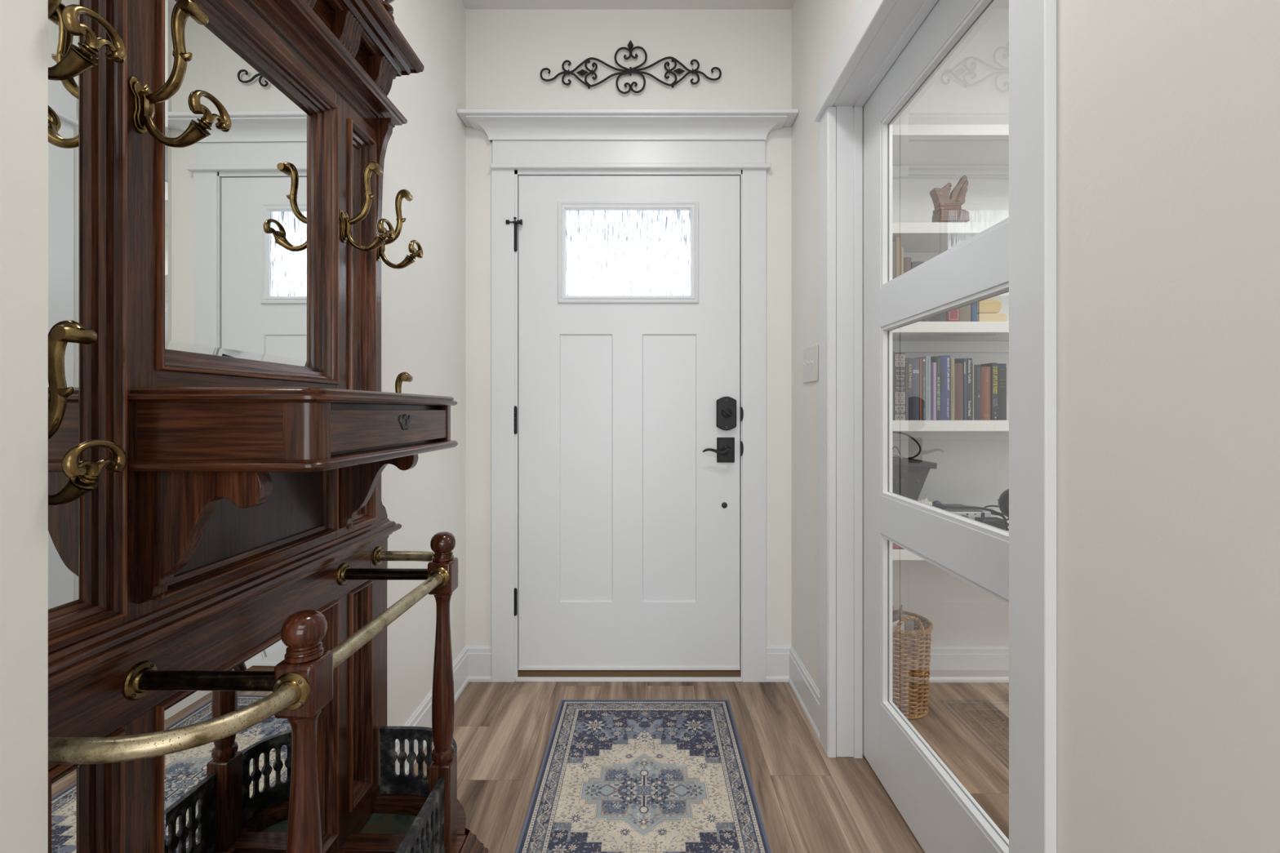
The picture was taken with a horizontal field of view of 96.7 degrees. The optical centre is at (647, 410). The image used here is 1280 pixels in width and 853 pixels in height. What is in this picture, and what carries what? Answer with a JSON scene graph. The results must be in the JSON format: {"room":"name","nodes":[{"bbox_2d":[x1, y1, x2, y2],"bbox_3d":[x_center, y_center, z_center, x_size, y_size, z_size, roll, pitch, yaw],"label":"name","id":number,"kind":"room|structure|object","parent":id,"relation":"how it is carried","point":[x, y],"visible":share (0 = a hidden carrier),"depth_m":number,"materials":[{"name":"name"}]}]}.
{"room":"entrance hallway","nodes":[
{"label":"entrance hallway","id":0,"kind":"room"},
{"bbox_2d":[0,0,466,852],"bbox_3d":[-0.733,-0.271,0.950,0.265,2.748,3.000,0,0,0],"label":"wall","id":1,"kind":"structure","parent":0,"point":[424,302],"depth_m":1.63,"materials":[{"name":"white paint"}]},
{"bbox_2d":[395,645,491,774],"bbox_3d":[-0.690,1.033,1.450,0.111,0.140,1.761,0,0,0],"label":"baseboard","id":2,"kind":"structure","parent":1,"relation":"attached to","point":[473,664],"depth_m":2.23,"materials":[{"name":"white wood"}]},
{"bbox_2d":[408,681,1008,852],"bbox_3d":[0.250,1.153,-1.125,6.700,0.100,6.950,0,0,0],"label":"floor","id":3,"kind":"structure","parent":0,"point":[809,801],"depth_m":1.82,"materials":[{"name":"brown wood"}]},
{"bbox_2d":[48,0,488,852],"bbox_3d":[-0.542,-0.001,1.005,0.354,2.207,1.030,0,0,1],"label":"hall tree","id":4,"kind":"object","parent":3,"relation":"on","point":[223,431],"visible":0.9,"depth_m":0.86,"materials":[{"name":"brown wood"}]},
{"bbox_2d":[48,0,83,613],"bbox_3d":[-0.706,-0.196,0.679,0.005,0.877,0.070,0,0,1],"label":"mirror glass","id":5,"kind":"object","parent":4,"relation":"on","point":[65,97],"depth_m":0.69,"materials":[{"name":"white"}]},
{"bbox_2d":[51,764,80,852],"bbox_3d":[-0.706,0.657,0.686,0.005,0.448,0.050,0,0,1],"label":"mirror glass","id":6,"kind":"object","parent":4,"relation":"on","point":[66,785],"depth_m":0.69,"materials":[{"name":"white"}]},
{"bbox_2d":[164,0,313,368],"bbox_3d":[-0.704,-0.356,1.007,0.005,0.550,0.392,0,0,0],"label":"mirror glass","id":7,"kind":"object","parent":4,"relation":"on","point":[239,201],"depth_m":0.97,"materials":[{"name":"white"}]},
{"bbox_2d":[164,640,317,852],"bbox_3d":[-0.701,0.662,1.007,0.005,0.467,0.400,0,0,1],"label":"mirror glass","id":8,"kind":"object","parent":4,"relation":"on","point":[230,794],"depth_m":0.95,"materials":[{"name":"white"}]},
{"bbox_2d":[127,386,457,405],"bbox_3d":[-0.548,-0.021,1.005,0.254,0.020,0.533,0,0,1],"label":"shelf","id":9,"kind":"object","parent":4,"relation":"attached to","point":[136,396],"depth_m":0.75,"materials":[{"name":"brown wood"}]},
{"bbox_2d":[353,595,354,781],"bbox_3d":[-0.697,0.657,1.328,0.005,0.448,0.050,0,0,1],"label":"mirror glass","id":10,"kind":"object","parent":4,"relation":"on","point":[353,596],"depth_m":1.34,"materials":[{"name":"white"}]},
{"bbox_2d":[352,144,358,390],"bbox_3d":[-0.696,-0.196,1.335,0.005,0.877,0.070,0,0,1],"label":"mirror glass","id":11,"kind":"object","parent":4,"relation":"on","point":[355,147],"depth_m":1.35,"materials":[{"name":"brown"}]},
{"bbox_2d":[515,699,771,852],"bbox_3d":[-0.010,1.100,1.643,0.638,0.006,1.036,0,0,0],"label":"rug","id":12,"kind":"object","parent":3,"relation":"on","point":[615,775],"visible":1,"depth_m":1.68,"materials":[{"name":"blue fabric"}]},
{"bbox_2d":[892,605,933,719],"bbox_3d":[0.932,0.910,2.125,0.243,0.383,0.234,0,0,-5],"label":"wicker basket","id":13,"kind":"object","parent":3,"relation":"on","point":[907,700],"visible":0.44,"depth_m":2.03,"materials":[{"name":"brown wicker"}]},
{"bbox_2d":[892,620,904,655],"bbox_3d":[0.912,0.830,2.080,0.075,0.130,0.013,0,0,-17],"label":"paper","id":14,"kind":"object","parent":13,"relation":"in","point":[894,624],"visible":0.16,"depth_m":2.08,"materials":[{"name":"grey paper"}]},
{"bbox_2d":[897,604,902,614],"bbox_3d":[0.967,0.818,2.170,0.013,0.155,0.060,0,0,39],"label":"paper","id":15,"kind":"object","parent":13,"relation":"in","point":[900,610],"visible":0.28,"depth_m":2.15,"materials":[{"name":"beige paper"}]},
{"bbox_2d":[893,613,914,651],"bbox_3d":[0.952,0.825,2.115,0.070,0.140,0.013,0,0,29],"label":"paper","id":16,"kind":"object","parent":13,"relation":"in","point":[908,624],"visible":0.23,"depth_m":2.11,"materials":[{"name":"white paper"}]},
{"bbox_2d":[892,694,920,714],"bbox_3d":[0.932,1.097,2.125,0.186,0.006,0.186,0,0,0],"label":"basket","id":17,"kind":"object","parent":13,"relation":"on","point":[892,695],"depth_m":2.08,"materials":[{"name":"brown wicker"}]},
{"bbox_2d":[462,0,1008,8],"bbox_3d":[0.250,-1.695,-1.065,6.700,0.100,7.070,0,0,0],"label":"ceiling","id":18,"kind":"structure","parent":0,"point":[468,4],"depth_m":2.30,"materials":[{"name":"white paint"}]},
{"bbox_2d":[466,8,1008,646],"bbox_3d":[1.377,-0.271,2.397,4.245,2.748,0.146,0,0,0],"label":"wall","id":19,"kind":"structure","parent":0,"point":[508,50],"depth_m":2.33,"materials":[{"name":"white paint"}]},
{"bbox_2d":[491,169,514,682],"bbox_3d":[-0.588,0.060,2.320,0.093,2.085,0.020,0,0,0],"label":"trim","id":20,"kind":"structure","parent":19,"relation":"attached to","point":[502,180],"depth_m":2.31,"materials":[{"name":"white wood"}]},
{"bbox_2d":[505,175,743,670],"bbox_3d":[-0.092,0.048,2.315,0.962,2.019,0.110,0,0,0],"label":"door","id":21,"kind":"structure","parent":19,"relation":"in","point":[628,286],"depth_m":2.33,"materials":[{"name":"white wood"}]},
{"bbox_2d":[466,115,786,142],"bbox_3d":[-0.083,-1.129,2.281,1.261,0.064,0.098,0,0,0],"label":"trim","id":22,"kind":"structure","parent":19,"relation":"attached to","point":[495,126],"depth_m":2.28,"materials":[{"name":"white wood"}]},
{"bbox_2d":[457,108,798,126],"bbox_3d":[-0.077,-1.170,2.273,1.333,0.016,0.114,0,0,0],"label":"trim","id":23,"kind":"structure","parent":19,"relation":"attached to","point":[791,113],"depth_m":2.22,"materials":[{"name":"white wood"}]},
{"bbox_2d":[514,169,742,681],"bbox_3d":[-0.078,0.058,2.383,0.940,2.090,0.134,0,0,0],"label":"trim","id":24,"kind":"structure","parent":19,"relation":"attached to","point":[517,172],"depth_m":2.32,"materials":[{"name":"white wood"}]},
{"bbox_2d":[492,139,764,163],"bbox_3d":[-0.076,-1.054,2.319,1.108,0.107,0.022,0,0,0],"label":"trim","id":25,"kind":"structure","parent":19,"relation":"attached to","point":[504,151],"depth_m":2.31,"materials":[{"name":"white wood"}]},
{"bbox_2d":[515,676,741,681],"bbox_3d":[-0.078,1.095,2.318,0.918,0.016,0.014,0,0,0],"label":"trim","id":26,"kind":"structure","parent":19,"relation":"attached to","point":[518,678],"depth_m":2.31,"materials":[{"name":"white wood"}]},
{"bbox_2d":[518,670,740,676],"bbox_3d":[-0.075,1.079,2.343,0.911,0.048,0.034,0,0,0],"label":"trim","id":27,"kind":"structure","parent":19,"relation":"attached to","point":[521,673],"depth_m":2.33,"materials":[{"name":"brown wood"}]},
{"bbox_2d":[489,163,771,171],"bbox_3d":[-0.069,-0.990,2.311,1.135,0.020,0.038,0,0,0],"label":"trim","id":28,"kind":"structure","parent":19,"relation":"attached to","point":[766,166],"depth_m":2.29,"materials":[{"name":"white wood"}]},
{"bbox_2d":[539,40,721,93],"bbox_3d":[-0.069,-1.399,2.317,0.738,0.222,0.026,0,0,0],"label":"scroll","id":29,"kind":"object","parent":19,"relation":"attached to","point":[630,45],"visible":1,"depth_m":2.31,"materials":[{"name":"black metal"}]},
{"bbox_2d":[739,176,740,666],"bbox_3d":[-0.075,0.069,2.356,0.911,2.068,0.038,0,0,0],"label":"trim","id":30,"kind":"structure","parent":19,"relation":"attached to","point":[740,176],"depth_m":2.34,"materials":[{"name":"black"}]},
{"bbox_2d":[742,169,766,682],"bbox_3d":[0.434,0.060,2.320,0.096,2.085,0.020,0,0,0],"label":"trim","id":31,"kind":"structure","parent":19,"relation":"attached to","point":[753,181],"depth_m":2.31,"materials":[{"name":"white wood"}]},
{"bbox_2d":[892,549,924,559],"bbox_3d":[1.750,0.542,2.187,1.900,0.084,0.273,0,0,0],"label":"wall shelf","id":32,"kind":"object","parent":19,"relation":"attached to","point":[897,554],"visible":0.02,"depth_m":2.05,"materials":[{"name":"white paint"}]},
{"bbox_2d":[931,503,991,519],"bbox_3d":[1.099,0.437,2.199,0.367,0.127,0.162,0,0,0],"label":"equipment case","id":33,"kind":"object","parent":32,"relation":"on","point":[971,513],"visible":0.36,"depth_m":2.12,"materials":[{"name":"grey plastic"}]},
{"bbox_2d":[892,456,937,500],"bbox_3d":[0.944,0.270,2.190,0.244,0.206,0.196,0,0,0],"label":"storage bin","id":34,"kind":"object","parent":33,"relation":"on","point":[909,476],"visible":0.37,"depth_m":2.11,"materials":[{"name":"black plastic"}]},
{"bbox_2d":[892,452,902,458],"bbox_3d":[0.916,0.178,2.179,0.113,0.045,0.056,0,0,0],"label":"paper","id":35,"kind":"object","parent":34,"relation":"in","point":[899,455],"visible":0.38,"depth_m":2.16,"materials":[{"name":"grey paper"}]},
{"bbox_2d":[892,431,921,459],"bbox_3d":[0.949,0.142,2.182,0.180,0.128,0.033,0,0,14],"label":"cable","id":36,"kind":"object","parent":34,"relation":"in","point":[895,432],"visible":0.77,"depth_m":2.16,"materials":[{"name":"black plastic"}]},
{"bbox_2d":[917,497,932,505],"bbox_3d":[1.019,0.346,2.101,0.065,0.049,0.030,0,0,0],"label":"paper wad","id":37,"kind":"object","parent":33,"relation":"on","point":[925,501],"visible":0.36,"depth_m":2.09,"materials":[{"name":"grey paper"}]},
{"bbox_2d":[932,500,1008,530],"bbox_3d":[1.212,0.394,2.139,0.266,0.107,0.027,0,0,5],"label":"cable","id":38,"kind":"object","parent":33,"relation":"attached to","point":[936,504],"visible":0.98,"depth_m":2.14,"materials":[{"name":"black rubber"}]},
{"bbox_2d":[974,517,1004,529],"bbox_3d":[1.255,0.447,2.086,0.086,0.106,0.052,0,0,0],"label":"power adapter","id":39,"kind":"object","parent":32,"relation":"on","point":[997,522],"visible":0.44,"depth_m":2.06,"materials":[{"name":"black plastic"}]},
{"bbox_2d":[983,499,1008,530],"bbox_3d":[1.365,0.414,2.215,0.118,0.134,0.045,0,0,0],"label":"cable","id":40,"kind":"object","parent":32,"relation":"on","point":[987,506],"visible":0.11,"depth_m":2.23,"materials":[{"name":"black plastic"}]},
{"bbox_2d":[997,488,1008,517],"bbox_3d":[1.379,0.390,2.100,0.154,0.220,0.120,0,0,0],"label":"gadget","id":41,"kind":"object","parent":32,"relation":"on","point":[1003,500],"visible":0.15,"depth_m":2.09,"materials":[{"name":"black plastic"}]},
{"bbox_3d":[0.888,0.499,2.081,0.117,0.003,0.057,0,0,0],"label":"flat book","id":42,"kind":"object","parent":32,"relation":"on","visible":0},
{"bbox_2d":[892,544,902,548],"bbox_3d":[0.888,0.491,2.082,0.117,0.013,0.057,0,0,0],"label":"flat book","id":43,"kind":"object","parent":42,"relation":"on","point":[894,546],"visible":0.04,"depth_m":2.05,"materials":[{"name":"red paper"}]},
{"bbox_2d":[892,222,999,262],"bbox_3d":[1.750,-0.638,2.187,1.900,0.084,0.273,0,0,0],"label":"wall shelf","id":44,"kind":"object","parent":19,"relation":"attached to","point":[920,241],"visible":0.02,"depth_m":2.08,"materials":[{"name":"white paint"}]},
{"bbox_2d":[928,175,969,222],"bbox_3d":[1.130,-0.789,2.131,0.130,0.176,0.067,0,0,0],"label":"eagle","id":45,"kind":"object","parent":44,"relation":"on","point":[948,208],"visible":0.98,"depth_m":2.11,"materials":[{"name":"brown wood"}]},
{"bbox_2d":[892,124,1008,178],"bbox_3d":[1.750,-0.991,2.187,1.900,0.084,0.273,0,0,0],"label":"wall shelf","id":46,"kind":"object","parent":19,"relation":"attached to","point":[919,151],"visible":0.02,"depth_m":2.17,"materials":[{"name":"white paint"}]},
{"bbox_2d":[892,321,1008,352],"bbox_3d":[1.750,-0.280,2.187,1.900,0.084,0.273,0,0,0],"label":"wall shelf","id":47,"kind":"object","parent":19,"relation":"attached to","point":[919,336],"visible":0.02,"depth_m":2.17,"materials":[{"name":"white paint"}]},
{"bbox_2d":[892,241,895,279],"bbox_3d":[0.892,-0.468,2.137,0.015,0.291,0.150,0,0,0],"label":"book","id":48,"kind":"object","parent":47,"relation":"on","point":[893,242],"visible":0.14,"depth_m":2.06,"materials":[{"name":"grey paper"}]},
{"bbox_2d":[892,237,901,277],"bbox_3d":[0.910,-0.475,2.137,0.017,0.307,0.150,0,0,0],"label":"book","id":49,"kind":"object","parent":47,"relation":"on","point":[898,240],"visible":0.22,"depth_m":2.06,"materials":[{"name":"brown paper"}]},
{"bbox_2d":[901,247,903,274],"bbox_3d":[0.924,-0.458,2.137,0.008,0.272,0.150,0,0,0],"label":"book","id":50,"kind":"object","parent":47,"relation":"on","point":[902,248],"visible":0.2,"depth_m":2.06,"materials":[{"name":"beige paper"}]},
{"bbox_2d":[903,257,911,273],"bbox_3d":[0.945,-0.440,2.137,0.030,0.235,0.150,0,0,0],"label":"book","id":51,"kind":"object","parent":47,"relation":"on","point":[907,260],"visible":0.2,"depth_m":2.06,"materials":[{"name":"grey paper"}]},
{"bbox_2d":[911,261,923,321],"bbox_3d":[0.981,-0.432,2.137,0.041,0.220,0.150,0,0,0],"label":"book","id":52,"kind":"object","parent":47,"relation":"on","point":[913,264],"visible":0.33,"depth_m":2.06,"materials":[{"name":"grey paper"}]},
{"bbox_2d":[929,312,946,321],"bbox_3d":[1.057,-0.428,2.137,0.062,0.213,0.150,0,0,0],"label":"book","id":53,"kind":"object","parent":47,"relation":"on","point":[941,317],"visible":0.13,"depth_m":2.06,"materials":[{"name":"grey paper"}]},
{"bbox_2d":[946,308,959,321],"bbox_3d":[1.110,-0.427,2.136,0.042,0.210,0.151,0,0,0],"label":"book","id":54,"kind":"object","parent":47,"relation":"on","point":[953,315],"visible":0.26,"depth_m":2.06,"materials":[{"name":"red paper"}]},
{"bbox_2d":[959,304,970,321],"bbox_3d":[1.153,-0.425,2.137,0.042,0.207,0.150,0,0,0],"label":"book","id":55,"kind":"object","parent":47,"relation":"on","point":[964,312],"visible":0.2,"depth_m":2.06,"materials":[{"name":"brown paper"}]},
{"bbox_2d":[970,302,977,321],"bbox_3d":[1.186,-0.425,2.137,0.019,0.207,0.150,0,0,0],"label":"book","id":56,"kind":"object","parent":47,"relation":"on","point":[973,306],"visible":0.2,"depth_m":2.06,"materials":[{"name":"blue paper"}]},
{"bbox_2d":[977,313,1007,321],"bbox_3d":[1.259,-0.339,2.150,0.106,0.034,0.150,0,0,0],"label":"book","id":57,"kind":"object","parent":47,"relation":"on","point":[980,317],"visible":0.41,"depth_m":2.08,"materials":[{"name":"beige paper"}]},
{"bbox_2d":[977,299,1001,313],"bbox_3d":[1.249,-0.382,2.150,0.086,0.050,0.150,0,0,0],"label":"book","id":58,"kind":"object","parent":57,"relation":"on","point":[986,306],"visible":0.48,"depth_m":2.08,"materials":[{"name":"yellow paper"}]},
{"bbox_2d":[892,419,1008,439],"bbox_3d":[1.750,0.077,2.187,1.900,0.084,0.273,0,0,0],"label":"wall shelf","id":59,"kind":"object","parent":19,"relation":"attached to","point":[917,429],"visible":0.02,"depth_m":2.05,"materials":[{"name":"white paint"}]},
{"bbox_2d":[892,351,893,420],"bbox_3d":[0.881,-0.091,2.137,0.026,0.252,0.150,0,0,0],"label":"book","id":60,"kind":"object","parent":59,"relation":"on","point":[892,351],"visible":0.18,"depth_m":2.06,"materials":[{"name":"grey paper"}]},
{"bbox_2d":[893,352,905,420],"bbox_3d":[0.915,-0.088,2.136,0.040,0.246,0.151,0,0,0],"label":"book","id":61,"kind":"object","parent":59,"relation":"on","point":[899,357],"visible":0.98,"depth_m":2.06,"materials":[{"name":"grey paper"}]},
{"bbox_2d":[905,357,907,420],"bbox_3d":[0.940,-0.079,2.137,0.006,0.226,0.150,0,0,0],"label":"book","id":62,"kind":"object","parent":59,"relation":"on","point":[906,358],"visible":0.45,"depth_m":2.06,"materials":[{"name":"grey paper"}]},
{"bbox_2d":[907,358,911,420],"bbox_3d":[0.951,-0.078,2.137,0.015,0.226,0.151,0,0,0],"label":"book","id":63,"kind":"object","parent":59,"relation":"on","point":[909,360],"visible":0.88,"depth_m":2.06,"materials":[{"name":"grey paper"}]},
{"bbox_2d":[911,359,919,420],"bbox_3d":[0.973,-0.076,2.137,0.026,0.222,0.151,0,0,0],"label":"book","id":64,"kind":"object","parent":59,"relation":"on","point":[915,362],"visible":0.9,"depth_m":2.06,"materials":[{"name":"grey paper"}]},
{"bbox_2d":[918,358,921,420],"bbox_3d":[0.991,-0.077,2.137,0.007,0.224,0.150,0,0,0],"label":"book","id":65,"kind":"object","parent":59,"relation":"on","point":[920,359],"visible":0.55,"depth_m":2.06,"materials":[{"name":"brown paper"}]},
{"bbox_2d":[911,355,930,420],"bbox_3d":[1.018,-0.082,2.136,0.018,0.234,0.151,0,0,0],"label":"book","id":66,"kind":"object","parent":59,"relation":"on","point":[927,357],"visible":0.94,"depth_m":2.06,"materials":[{"name":"grey paper"}]},
{"bbox_2d":[921,358,925,420],"bbox_3d":[1.002,-0.077,2.136,0.013,0.224,0.151,0,0,0],"label":"book","id":67,"kind":"object","parent":59,"relation":"on","point":[923,360],"visible":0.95,"depth_m":2.06,"materials":[{"name":"grey paper"}]},
{"bbox_2d":[930,362,936,420],"bbox_3d":[1.038,-0.070,2.136,0.019,0.210,0.151,0,0,0],"label":"book","id":68,"kind":"object","parent":59,"relation":"on","point":[933,365],"visible":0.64,"depth_m":2.06,"materials":[{"name":"purple paper"}]},
{"bbox_2d":[930,355,940,420],"bbox_3d":[1.055,-0.082,2.137,0.013,0.232,0.151,0,0,0],"label":"book","id":69,"kind":"object","parent":59,"relation":"on","point":[936,359],"visible":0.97,"depth_m":2.06,"materials":[{"name":"grey paper"}]},
{"bbox_2d":[931,355,950,420],"bbox_3d":[1.081,-0.083,2.136,0.037,0.235,0.151,0,0,0],"label":"book","id":70,"kind":"object","parent":59,"relation":"on","point":[944,359],"visible":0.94,"depth_m":2.06,"materials":[{"name":"blue paper"}]},
{"bbox_2d":[950,358,954,420],"bbox_3d":[1.107,-0.078,2.137,0.013,0.226,0.151,0,0,0],"label":"book","id":71,"kind":"object","parent":59,"relation":"on","point":[952,360],"visible":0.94,"depth_m":2.06,"materials":[{"name":"beige paper"}]},
{"bbox_2d":[954,363,963,420],"bbox_3d":[1.131,-0.069,2.137,0.032,0.207,0.150,0,0,0],"label":"book","id":72,"kind":"object","parent":59,"relation":"on","point":[958,367],"visible":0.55,"depth_m":2.06,"materials":[{"name":"red paper"}]},
{"bbox_2d":[954,358,966,420],"bbox_3d":[1.153,-0.078,2.136,0.010,0.225,0.151,0,0,0],"label":"book","id":73,"kind":"object","parent":59,"relation":"on","point":[963,361],"visible":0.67,"depth_m":2.06,"materials":[{"name":"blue paper"}]},
{"bbox_2d":[966,358,972,420],"bbox_3d":[1.168,-0.078,2.137,0.019,0.226,0.151,0,0,0],"label":"book","id":74,"kind":"object","parent":59,"relation":"on","point":[969,361],"visible":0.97,"depth_m":2.06,"materials":[{"name":"grey paper"}]},
{"bbox_2d":[972,363,973,420],"bbox_3d":[1.181,-0.069,2.137,0.004,0.207,0.150,0,0,0],"label":"book","id":75,"kind":"object","parent":59,"relation":"on","point":[972,363],"visible":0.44,"depth_m":2.06,"materials":[{"name":"beige paper"}]},
{"bbox_2d":[973,364,980,420],"bbox_3d":[1.197,-0.066,2.136,0.025,0.201,0.151,0,0,0],"label":"book","id":76,"kind":"object","parent":59,"relation":"on","point":[976,367],"visible":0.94,"depth_m":2.06,"materials":[{"name":"grey paper"}]},
{"bbox_2d":[980,366,991,420],"bbox_3d":[1.230,-0.063,2.136,0.038,0.194,0.151,0,0,0],"label":"book","id":77,"kind":"object","parent":59,"relation":"on","point":[985,371],"visible":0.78,"depth_m":2.06,"materials":[{"name":"brown paper"}]},
{"bbox_2d":[980,362,997,420],"bbox_3d":[1.260,-0.070,2.136,0.019,0.209,0.151,0,0,0],"label":"book","id":78,"kind":"object","parent":59,"relation":"on","point":[993,366],"visible":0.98,"depth_m":2.06,"materials":[{"name":"grey paper"}]},
{"bbox_2d":[997,368,1006,420],"bbox_3d":[1.287,-0.060,2.136,0.033,0.191,0.151,0,0,0],"label":"book","id":79,"kind":"object","parent":59,"relation":"on","point":[1002,372],"visible":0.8,"depth_m":2.06,"materials":[{"name":"grey paper"}]},
{"bbox_2d":[997,363,1006,368],"bbox_3d":[1.382,-0.075,2.255,0.034,0.219,0.080,0,0,0],"label":"book","id":80,"kind":"object","parent":59,"relation":"on","point":[999,365],"visible":0.16,"depth_m":2.22,"materials":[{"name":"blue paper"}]},
{"bbox_2d":[906,646,1008,682],"bbox_3d":[2.123,1.033,2.315,2.755,0.140,0.018,0,0,0],"label":"baseboard","id":81,"kind":"structure","parent":19,"relation":"attached to","point":[948,664],"depth_m":2.31,"materials":[{"name":"white wood"}]},
{"bbox_2d":[791,0,1279,852],"bbox_3d":[0.667,-0.271,0.890,0.155,2.748,2.880,0,0,0],"label":"wall","id":82,"kind":"structure","parent":0,"point":[1168,111],"depth_m":0.66,"materials":[{"name":"white paint"}]},
{"bbox_2d":[766,645,819,741],"bbox_3d":[0.536,1.033,2.111,0.108,0.140,0.437,0,0,0],"label":"baseboard","id":83,"kind":"structure","parent":82,"relation":"attached to","point":[784,664],"depth_m":2.22,"materials":[{"name":"white wood"}]},
{"bbox_2d":[801,343,817,383],"bbox_3d":[0.580,-0.167,2.052,0.020,0.128,0.177,0,0,0],"label":"light switch","id":84,"kind":"object","parent":82,"relation":"attached to","point":[810,362],"visible":1,"depth_m":2.03,"materials":[{"name":"white plastic"}]},
{"bbox_2d":[819,106,828,756],"bbox_3d":[0.581,0.068,1.851,0.018,2.070,0.082,0,0,0],"label":"trim","id":85,"kind":"structure","parent":82,"relation":"attached to","point":[824,122],"depth_m":1.83,"materials":[{"name":"white"}]},
{"bbox_2d":[828,106,862,758],"bbox_3d":[0.660,0.066,1.816,0.170,2.075,0.028,0,0,0],"label":"trim","id":86,"kind":"structure","parent":82,"relation":"attached to","point":[845,122],"depth_m":1.81,"materials":[{"name":"white"}]},
{"bbox_2d":[818,0,879,107],"bbox_3d":[0.581,-1.041,1.355,0.019,0.112,1.090,0,0,0],"label":"trim","id":87,"kind":"structure","parent":82,"relation":"attached to","point":[866,8],"depth_m":1.64,"materials":[{"name":"white wood"}]},
{"bbox_2d":[813,0,897,121],"bbox_3d":[0.573,-0.976,1.354,0.034,0.018,1.108,0,0,0],"label":"trim","id":88,"kind":"structure","parent":82,"relation":"attached to","point":[884,7],"depth_m":1.54,"materials":[{"name":"white wood"}]},
{"bbox_2d":[833,0,937,106],"bbox_3d":[0.660,-0.973,1.356,0.170,0.019,0.948,0,0,0],"label":"trim","id":89,"kind":"structure","parent":82,"relation":"attached to","point":[905,17],"depth_m":1.52,"materials":[{"name":"white wood"}]},
{"bbox_2d":[862,0,1008,852],"bbox_3d":[0.702,0.061,1.333,0.035,2.059,0.986,0,0,0],"label":"door","id":90,"kind":"structure","parent":82,"relation":"in","point":[940,812],"depth_m":1.52,"materials":[{"name":"white wood"}]},
{"bbox_2d":[1008,0,1057,852],"bbox_3d":[0.581,0.068,0.860,0.018,2.070,0.083,0,0,0],"label":"trim","id":91,"kind":"structure","parent":82,"relation":"attached to","point":[1033,24],"depth_m":0.85,"materials":[{"name":"white paint"}]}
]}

